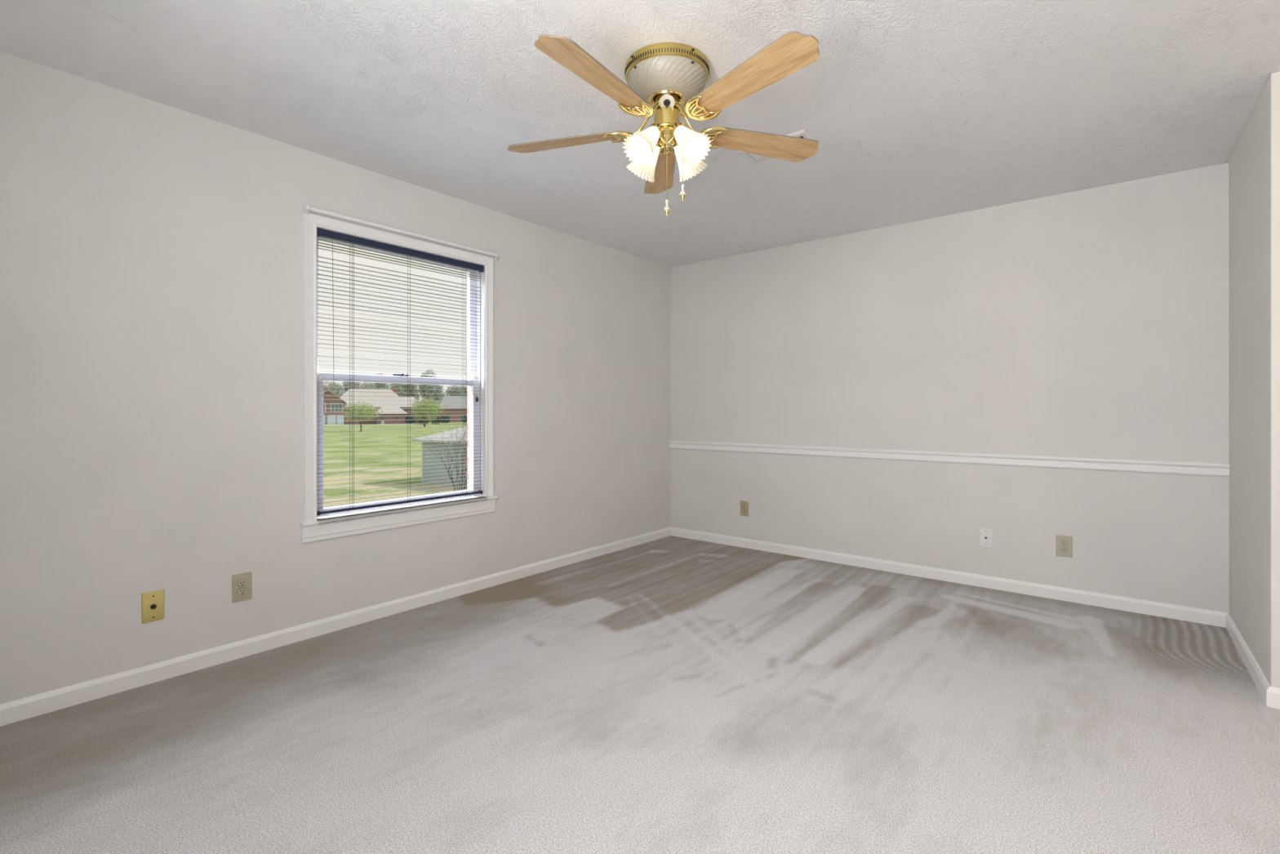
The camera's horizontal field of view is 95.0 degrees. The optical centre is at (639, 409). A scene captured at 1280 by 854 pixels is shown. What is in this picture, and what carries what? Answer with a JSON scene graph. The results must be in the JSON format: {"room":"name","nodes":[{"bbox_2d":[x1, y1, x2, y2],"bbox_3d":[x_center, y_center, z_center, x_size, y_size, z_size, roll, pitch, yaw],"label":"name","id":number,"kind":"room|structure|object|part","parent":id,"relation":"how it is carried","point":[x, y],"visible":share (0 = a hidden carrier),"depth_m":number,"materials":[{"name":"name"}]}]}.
{"room":"empty bedroom","nodes":[
{"label":"empty bedroom","id":0,"kind":"room"},
{"bbox_2d":[0,51,670,703],"bbox_3d":[-1.698,-0.028,3.023,0.160,2.540,6.100,0,0,39],"label":"wall","id":1,"kind":"structure","parent":0,"point":[152,252],"depth_m":2.63,"materials":[{"name":"paint"}]},
{"bbox_2d":[141,589,164,623],"bbox_3d":[-2.039,0.825,2.459,0.016,0.126,0.075,0,0,39],"label":"cable wall plate","id":2,"kind":"object","parent":1,"relation":"attached to","point":[152,602],"visible":1,"depth_m":2.46,"materials":[{"name":"gold metal"}]},
{"bbox_2d":[231,571,251,602],"bbox_3d":[-1.839,0.820,2.713,0.009,0.126,0.079,0,0,39],"label":"wall outlet","id":3,"kind":"object","parent":1,"relation":"attached to","point":[241,583],"visible":1,"depth_m":2.71,"materials":[{"name":"beige plastic"}]},
{"bbox_2d":[237,587,247,595],"bbox_3d":[-1.837,0.840,2.711,0.001,0.030,0.038,0,0,39],"label":"receptacle","id":4,"kind":"object","parent":3,"relation":"attached to","point":[241,591],"depth_m":2.71,"materials":[{"name":"beige plastic"}]},
{"bbox_2d":[237,579,247,586],"bbox_3d":[-1.837,0.800,2.711,0.001,0.030,0.038,0,0,39],"label":"receptacle","id":5,"kind":"object","parent":3,"relation":"attached to","point":[241,583],"depth_m":2.71,"materials":[{"name":"beige plastic"}]},
{"bbox_2d":[0,526,671,726],"bbox_3d":[-1.630,1.104,2.969,0.013,0.076,6.100,0,0,39],"label":"baseboard","id":6,"kind":"structure","parent":1,"relation":"attached to","point":[25,708],"depth_m":2.78,"materials":[{"name":"white paint"}]},
{"bbox_2d":[300,212,497,543],"bbox_3d":[-1.388,-0.159,3.428,0.254,1.646,1.178,0,0,39],"label":"window","id":7,"kind":"structure","parent":1,"relation":"in","point":[314,527],"depth_m":3.32,"materials":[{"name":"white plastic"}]},
{"bbox_3d":[-1.650,-0.212,2.941,0.018,1.539,0.058,0,0,39],"label":"casing","id":8,"kind":"part","parent":7,"relation":"part of","materials":[{"name":"white paint"}]},
{"bbox_3d":[-1.437,-0.163,3.462,0.135,1.550,1.060,0,0,39],"label":"frame","id":9,"kind":"part","parent":7,"relation":"part of","materials":[{"name":"white plastic"}]},
{"bbox_3d":[-1.400,-0.540,3.433,0.032,0.768,1.024,0,0,39],"label":"sash","id":10,"kind":"part","parent":7,"relation":"part of","materials":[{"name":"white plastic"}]},
{"bbox_3d":[-1.371,0.180,3.409,0.032,0.749,1.024,0,0,39],"label":"sash","id":11,"kind":"part","parent":7,"relation":"part of","materials":[{"name":"white plastic"}]},
{"bbox_2d":[316,227,484,515],"bbox_3d":[-1.333,-0.193,3.380,0.037,1.462,1.018,0,0,39],"label":"blind","id":12,"kind":"object","parent":7,"relation":"attached to","point":[320,233],"visible":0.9,"depth_m":3.31,"materials":[{"name":"white plastic"}]},
{"bbox_3d":[-1.541,-0.183,3.128,0.029,1.420,0.002,0,0,39],"label":"ladder cord","id":13,"kind":"part","parent":12,"relation":"part of","materials":[{"name":"grey fabric"}]},
{"bbox_3d":[-1.524,-0.179,3.124,0.002,1.422,0.003,0,0,39],"label":"lift cord","id":14,"kind":"part","parent":12,"relation":"part of","materials":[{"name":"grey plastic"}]},
{"bbox_3d":[-1.336,0.528,3.383,0.024,0.014,0.990,0,0,39],"label":"rail","id":15,"kind":"part","parent":12,"relation":"part of","materials":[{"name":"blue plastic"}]},
{"bbox_3d":[-1.333,-0.183,3.387,0.029,1.420,0.002,0,0,39],"label":"ladder cord","id":16,"kind":"part","parent":12,"relation":"part of","materials":[{"name":"grey fabric"}]},
{"bbox_3d":[-1.102,-0.183,3.673,0.029,1.420,0.002,0,0,39],"label":"ladder cord","id":17,"kind":"part","parent":12,"relation":"part of","materials":[{"name":"white fabric"}]},
{"bbox_3d":[-1.311,-0.953,3.361,0.018,0.058,1.138,0,0,39],"label":"casing","id":18,"kind":"part","parent":7,"relation":"part of","materials":[{"name":"white paint"}]},
{"bbox_2d":[304,204,499,260],"bbox_3d":[-1.283,-0.993,3.353,0.035,0.046,1.173,0,0,39],"label":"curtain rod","id":19,"kind":"object","parent":7,"relation":"attached to","point":[307,208],"visible":1,"depth_m":3.25,"materials":[{"name":"white paint"}]},
{"bbox_3d":[-0.972,-0.212,3.781,0.018,1.539,0.058,0,0,39],"label":"casing","id":20,"kind":"part","parent":7,"relation":"part of","materials":[{"name":"white paint"}]},
{"bbox_2d":[466,386,469,488],"bbox_3d":[-1.758,1.042,3.136,0.074,5.000,6.400,0,0,39],"label":"brickwork","id":21,"kind":"object","parent":1,"relation":"attached to","point":[468,388],"depth_m":3.92,"materials":[{"name":"red brick"}]},
{"bbox_2d":[0,535,1279,853],"bbox_3d":[0.505,1.192,1.247,5.500,0.100,6.100,0,0,39],"label":"floor","id":22,"kind":"structure","parent":0,"point":[671,694],"depth_m":2.07,"materials":[{"name":"carpet"}]},
{"bbox_2d":[0,0,1279,266],"bbox_3d":[0.505,-1.373,1.247,5.940,0.150,6.540,0,0,39],"label":"ceiling","id":23,"kind":"structure","parent":0,"point":[917,110],"depth_m":2.37,"materials":[{"name":"white paint"}]},
{"bbox_2d":[507,31,819,216],"bbox_3d":[0.084,-1.008,2.184,1.278,0.579,1.245,0,0,39],"label":"ceiling fan","id":24,"kind":"object","parent":23,"relation":"hanging from","point":[661,79],"visible":1,"depth_m":2.13,"materials":[{"name":"brown wood"}]},
{"bbox_3d":[-0.297,-1.071,2.349,0.505,0.034,0.137,0,0,17],"label":"blade","id":25,"kind":"part","parent":24,"relation":"part of","materials":[{"name":"brown wood"}]},
{"bbox_3d":[-0.136,-1.071,1.885,0.137,0.034,0.505,0,0,35],"label":"blade","id":26,"kind":"part","parent":24,"relation":"part of","materials":[{"name":"brown wood"}]},
{"bbox_3d":[0.008,-0.972,2.148,0.128,0.154,0.151,0,0,39],"label":"lamp shade","id":27,"kind":"part","parent":24,"relation":"part of","materials":[{"name":"white glass"}]},
{"bbox_3d":[0.022,-0.972,2.322,0.151,0.154,0.128,0,0,39],"label":"lamp shade","id":28,"kind":"part","parent":24,"relation":"part of","materials":[{"name":"white glass"}]},
{"bbox_3d":[0.033,-1.002,2.167,0.040,0.063,0.059,0,0,39],"label":"bulb","id":29,"kind":"part","parent":24,"relation":"part of","materials":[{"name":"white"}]},
{"bbox_3d":[0.093,-1.071,2.646,0.137,0.034,0.505,0,0,-1],"label":"blade","id":30,"kind":"part","parent":24,"relation":"part of","materials":[{"name":"brown wood"}]},
{"bbox_2d":[653,93,679,126],"bbox_3d":[0.100,-1.113,2.217,0.114,0.118,0.125,0,0,39],"label":"switch","id":31,"kind":"object","parent":24,"relation":"attached to","point":[667,106],"depth_m":2.18,"materials":[{"name":"gold metal"}]},
{"bbox_3d":[0.100,-0.917,2.176,0.004,0.276,0.003,0,0,39],"label":"pull chain","id":32,"kind":"part","parent":24,"relation":"part of","materials":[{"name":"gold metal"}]},
{"bbox_3d":[0.100,-0.757,2.176,0.025,0.043,0.025,0,0,39],"label":"chain knob","id":33,"kind":"part","parent":24,"relation":"part of","materials":[{"name":"beige"}]},
{"bbox_3d":[0.157,-0.940,2.151,0.004,0.229,0.003,0,0,39],"label":"pull chain","id":34,"kind":"part","parent":24,"relation":"part of","materials":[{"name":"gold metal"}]},
{"bbox_3d":[0.157,-0.804,2.151,0.025,0.043,0.025,0,0,39],"label":"chain knob","id":35,"kind":"part","parent":24,"relation":"part of","materials":[{"name":"beige"}]},
{"bbox_3d":[0.164,-1.002,2.159,0.059,0.063,0.040,0,0,39],"label":"bulb","id":36,"kind":"part","parent":24,"relation":"part of","materials":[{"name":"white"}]},
{"bbox_3d":[0.196,-0.972,2.309,0.128,0.154,0.151,0,0,39],"label":"lamp shade","id":37,"kind":"part","parent":24,"relation":"part of","materials":[{"name":"white glass"}]},
{"bbox_3d":[0.182,-0.972,2.134,0.151,0.154,0.128,0,0,39],"label":"lamp shade","id":38,"kind":"part","parent":24,"relation":"part of","materials":[{"name":"white glass"}]},
{"bbox_3d":[0.355,-1.071,1.896,0.137,0.034,0.505,0,0,-37],"label":"blade","id":39,"kind":"part","parent":24,"relation":"part of","materials":[{"name":"brown wood"}]},
{"bbox_3d":[0.496,-1.071,2.366,0.505,0.034,0.137,0,0,-19],"label":"blade","id":40,"kind":"part","parent":24,"relation":"part of","materials":[{"name":"brown wood"}]},
{"bbox_2d":[736,128,821,164],"bbox_3d":[0.685,-1.284,2.907,0.360,0.028,0.200,0,0,39],"label":"ceiling vent","id":41,"kind":"object","parent":23,"relation":"in","point":[754,158],"visible":0.33,"depth_m":2.96,"materials":[{"name":"white metal"}]},
{"bbox_2d":[670,162,1228,613],"bbox_3d":[1.668,-0.028,4.369,3.832,2.540,0.220,0,0,39],"label":"wall","id":42,"kind":"structure","parent":0,"point":[1094,322],"depth_m":3.80,"materials":[{"name":"paint"}]},
{"bbox_2d":[740,500,748,516],"bbox_3d":[0.864,0.820,4.870,0.079,0.126,0.009,0,0,39],"label":"wall outlet","id":43,"kind":"object","parent":42,"relation":"attached to","point":[744,504],"visible":1,"depth_m":4.87,"materials":[{"name":"beige plastic"}]},
{"bbox_2d":[671,526,1227,627],"bbox_3d":[1.681,1.104,4.209,3.612,0.076,0.013,0,0,39],"label":"baseboard","id":44,"kind":"structure","parent":42,"relation":"attached to","point":[1195,615],"depth_m":3.77,"materials":[{"name":"white paint"}]},
{"bbox_2d":[669,440,1229,476],"bbox_3d":[1.677,0.315,4.205,3.612,0.073,0.024,0,0,39],"label":"chair rail","id":45,"kind":"object","parent":42,"relation":"attached to","point":[1158,466],"visible":1,"depth_m":3.76,"materials":[{"name":"white paint"}]},
{"bbox_2d":[979,527,992,547],"bbox_3d":[2.222,0.822,3.770,0.075,0.126,0.016,0,0,39],"label":"cable wall plate","id":46,"kind":"object","parent":42,"relation":"attached to","point":[985,534],"visible":1,"depth_m":3.77,"materials":[{"name":"white plastic"}]},
{"bbox_2d":[1056,534,1072,557],"bbox_3d":[2.542,0.817,3.517,0.079,0.126,0.009,0,0,39],"label":"wall outlet","id":47,"kind":"object","parent":42,"relation":"attached to","point":[1064,543],"visible":1,"depth_m":3.51,"materials":[{"name":"beige plastic"}]},
{"bbox_2d":[1060,546,1067,551],"bbox_3d":[2.540,0.837,3.514,0.038,0.030,0.001,0,0,39],"label":"receptacle","id":48,"kind":"object","parent":47,"relation":"attached to","point":[1062,548],"depth_m":3.51,"materials":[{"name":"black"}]},
{"bbox_2d":[1060,540,1067,545],"bbox_3d":[2.540,0.797,3.514,0.038,0.030,0.001,0,0,39],"label":"receptacle","id":49,"kind":"object","parent":47,"relation":"attached to","point":[1062,542],"depth_m":3.51,"materials":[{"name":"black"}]},
{"bbox_2d":[1228,71,1279,688],"bbox_3d":[3.651,-0.028,2.096,2.108,2.540,1.270,0,0,39],"label":"wall","id":50,"kind":"structure","parent":0,"point":[1254,166],"depth_m":2.51,"materials":[{"name":"paint"}]},
{"bbox_2d":[1226,613,1271,704],"bbox_3d":[2.752,1.104,2.671,0.013,0.076,1.063,0,0,39],"label":"baseboard","id":51,"kind":"structure","parent":50,"relation":"attached to","point":[1262,684],"depth_m":2.58,"materials":[{"name":"white paint"}]},
{"bbox_2d":[1266,686,1279,709],"bbox_3d":[3.158,1.104,1.669,1.901,0.076,0.013,0,0,39],"label":"baseboard","id":52,"kind":"structure","parent":50,"relation":"attached to","point":[1273,694],"depth_m":2.25,"materials":[{"name":"white paint"}]},
{"label":"outside","id":53,"kind":"structure","parent":0,"visible":0},
{"bbox_2d":[323,416,466,507],"bbox_3d":[-65.532,3.692,186.851,329.700,0.300,320.000,0,0,39],"label":"lawn","id":54,"kind":"structure","parent":53,"point":[334,430],"depth_m":39.45,"materials":[{"name":"green plant"}]},
{"bbox_2d":[323,381,345,396],"bbox_3d":[-89.696,-2.652,171.670,7.420,12.513,8.726,0,0,39],"label":"tree","id":55,"kind":"object","parent":54,"relation":"on","point":[337,388],"visible":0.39,"depth_m":170.73,"materials":[{"name":"green plant"}]},
{"bbox_2d":[339,371,364,397],"bbox_3d":[-89.764,-4.239,183.593,9.167,15.760,8.951,0,0,-4],"label":"tree","id":56,"kind":"object","parent":54,"relation":"on","point":[358,383],"visible":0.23,"depth_m":183.55,"materials":[{"name":"green plant"}]},
{"bbox_2d":[323,424,389,425],"bbox_3d":[-66.291,3.522,137.546,25.000,0.040,7.400,0,0,-27],"label":"driveway","id":57,"kind":"structure","parent":54,"relation":"on","point":[323,424],"depth_m":136.12,"materials":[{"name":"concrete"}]},
{"bbox_2d":[340,400,382,431],"bbox_3d":[-45.105,1.103,95.109,6.147,5.014,5.596,0,0,39],"label":"young tree","id":58,"kind":"object","parent":54,"relation":"on","point":[368,413],"visible":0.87,"depth_m":94.63,"materials":[{"name":"green plant"}]},
{"bbox_2d":[359,382,380,389],"bbox_3d":[-81.322,-2.804,175.999,7.435,12.859,7.716,0,0,-29],"label":"tree","id":59,"kind":"object","parent":54,"relation":"on","point":[367,386],"visible":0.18,"depth_m":174.57,"materials":[{"name":"green plant"}]},
{"bbox_2d":[323,386,420,424],"bbox_3d":[-67.049,-1.158,146.679,26.750,9.800,16.600,0,0,-27],"label":"brick house","id":60,"kind":"structure","parent":54,"relation":"on","point":[329,410],"depth_m":143.31,"materials":[{"name":"brick"}]},
{"bbox_3d":[-73.022,2.392,138.913,1.800,2.300,0.090,0,0,-27],"label":"garage door","id":61,"kind":"part","parent":60,"relation":"part of","materials":[{"name":"white paint"}]},
{"bbox_3d":[-72.018,-0.558,139.365,2.280,1.800,0.035,0,0,-27],"label":"pane","id":62,"kind":"part","parent":60,"relation":"part of","materials":[{"name":"grey glass"}]},
{"bbox_3d":[-71.370,2.392,139.744,1.500,2.300,0.090,0,0,-27],"label":"garage door","id":63,"kind":"part","parent":60,"relation":"part of","materials":[{"name":"white paint"}]},
{"bbox_2d":[372,371,388,389],"bbox_3d":[-82.732,-4.388,188.096,8.726,16.022,7.420,0,0,40],"label":"tree","id":64,"kind":"object","parent":54,"relation":"on","point":[382,385],"visible":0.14,"depth_m":186.94,"materials":[{"name":"green plant"}]},
{"bbox_2d":[386,382,413,396],"bbox_3d":[-73.884,-3.332,180.150,8.951,13.922,9.167,0,0,-31],"label":"tree","id":65,"kind":"object","parent":54,"relation":"on","point":[400,391],"visible":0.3,"depth_m":178.71,"materials":[{"name":"green plant"}]},
{"bbox_2d":[398,374,419,399],"bbox_3d":[-75.415,-4.230,191.508,7.435,15.749,7.716,0,0,-39],"label":"tree","id":66,"kind":"object","parent":54,"relation":"on","point":[417,390],"visible":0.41,"depth_m":191.37,"materials":[{"name":"green plant"}]},
{"bbox_2d":[405,416,417,424],"bbox_3d":[-55.994,2.629,143.607,2.767,2.420,2.755,0,0,39],"label":"round shrub","id":67,"kind":"object","parent":54,"relation":"on","point":[412,420],"visible":0.67,"depth_m":143.11,"materials":[{"name":"green plant"}]},
{"bbox_2d":[417,417,429,424],"bbox_3d":[-53.431,2.689,144.839,2.761,2.474,2.824,0,0,39],"label":"round shrub","id":68,"kind":"object","parent":54,"relation":"on","point":[420,421],"visible":0.38,"depth_m":144.33,"materials":[{"name":"green plant"}]},
{"bbox_2d":[410,397,444,427],"bbox_3d":[-42.653,0.565,117.247,7.028,6.124,6.504,0,0,39],"label":"young tree","id":69,"kind":"object","parent":54,"relation":"on","point":[419,411],"visible":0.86,"depth_m":116.07,"materials":[{"name":"green plant"}]},
{"bbox_2d":[417,368,442,417],"bbox_3d":[-65.958,-4.790,183.024,7.420,16.832,8.726,0,0,4],"label":"tree","id":70,"kind":"object","parent":54,"relation":"on","point":[424,388],"visible":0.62,"depth_m":182.28,"materials":[{"name":"green plant"}]},
{"bbox_2d":[421,385,444,403],"bbox_3d":[-68.824,-3.031,195.847,9.167,13.313,8.951,0,0,-35],"label":"tree","id":71,"kind":"object","parent":54,"relation":"on","point":[437,397],"visible":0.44,"depth_m":194.70,"materials":[{"name":"green plant"}]},
{"bbox_2d":[430,416,441,423],"bbox_3d":[-50.846,2.664,146.206,2.823,2.379,2.688,0,0,39],"label":"round shrub","id":72,"kind":"object","parent":54,"relation":"on","point":[437,419],"visible":0.85,"depth_m":145.68,"materials":[{"name":"green plant"}]},
{"bbox_2d":[411,426,466,485],"bbox_3d":[-7.817,2.217,28.967,5.300,2.850,4.100,0,0,33],"label":"garden shed","id":73,"kind":"object","parent":54,"relation":"on","point":[424,445],"visible":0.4,"depth_m":28.07,"materials":[{"name":"grey"}]},
{"bbox_2d":[440,415,450,422],"bbox_3d":[-51.322,2.634,154.414,2.780,2.490,2.867,0,0,39],"label":"round shrub","id":74,"kind":"object","parent":54,"relation":"on","point":[444,416],"visible":0.79,"depth_m":153.91,"materials":[{"name":"green plant"}]},
{"bbox_2d":[425,412,466,490],"bbox_3d":[-7.175,1.821,23.371,2.713,3.453,2.471,0,0,-10],"label":"bare shrub","id":75,"kind":"object","parent":54,"relation":"on","point":[458,453],"visible":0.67,"depth_m":23.15,"materials":[{"name":"brown plant"}]},
{"bbox_2d":[429,395,466,422],"bbox_3d":[-53.532,-0.158,172.832,15.000,7.800,10.000,0,0,-35],"label":"house","id":76,"kind":"structure","parent":54,"relation":"on","point":[445,399],"depth_m":168.46,"materials":[{"name":"red brick"}]},
{"bbox_2d":[444,385,466,395],"bbox_3d":[-58.107,-2.669,186.473,7.716,12.584,7.435,0,0,-1],"label":"tree","id":77,"kind":"object","parent":54,"relation":"on","point":[453,390],"visible":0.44,"depth_m":185.80,"materials":[{"name":"green plant"}]},
{"bbox_2d":[459,386,466,395],"bbox_3d":[-60.517,-2.659,199.362,7.420,12.529,8.726,0,0,-22],"label":"tree","id":78,"kind":"object","parent":54,"relation":"on","point":[464,388],"visible":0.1,"depth_m":198.88,"materials":[{"name":"green plant"}]},
{"bbox_2d":[461,415,466,422],"bbox_3d":[-46.360,2.595,156.891,2.842,2.503,2.797,0,0,39],"label":"round shrub","id":79,"kind":"object","parent":54,"relation":"on","point":[465,416],"visible":0.3,"depth_m":156.33,"materials":[{"name":"green plant"}]}
]}

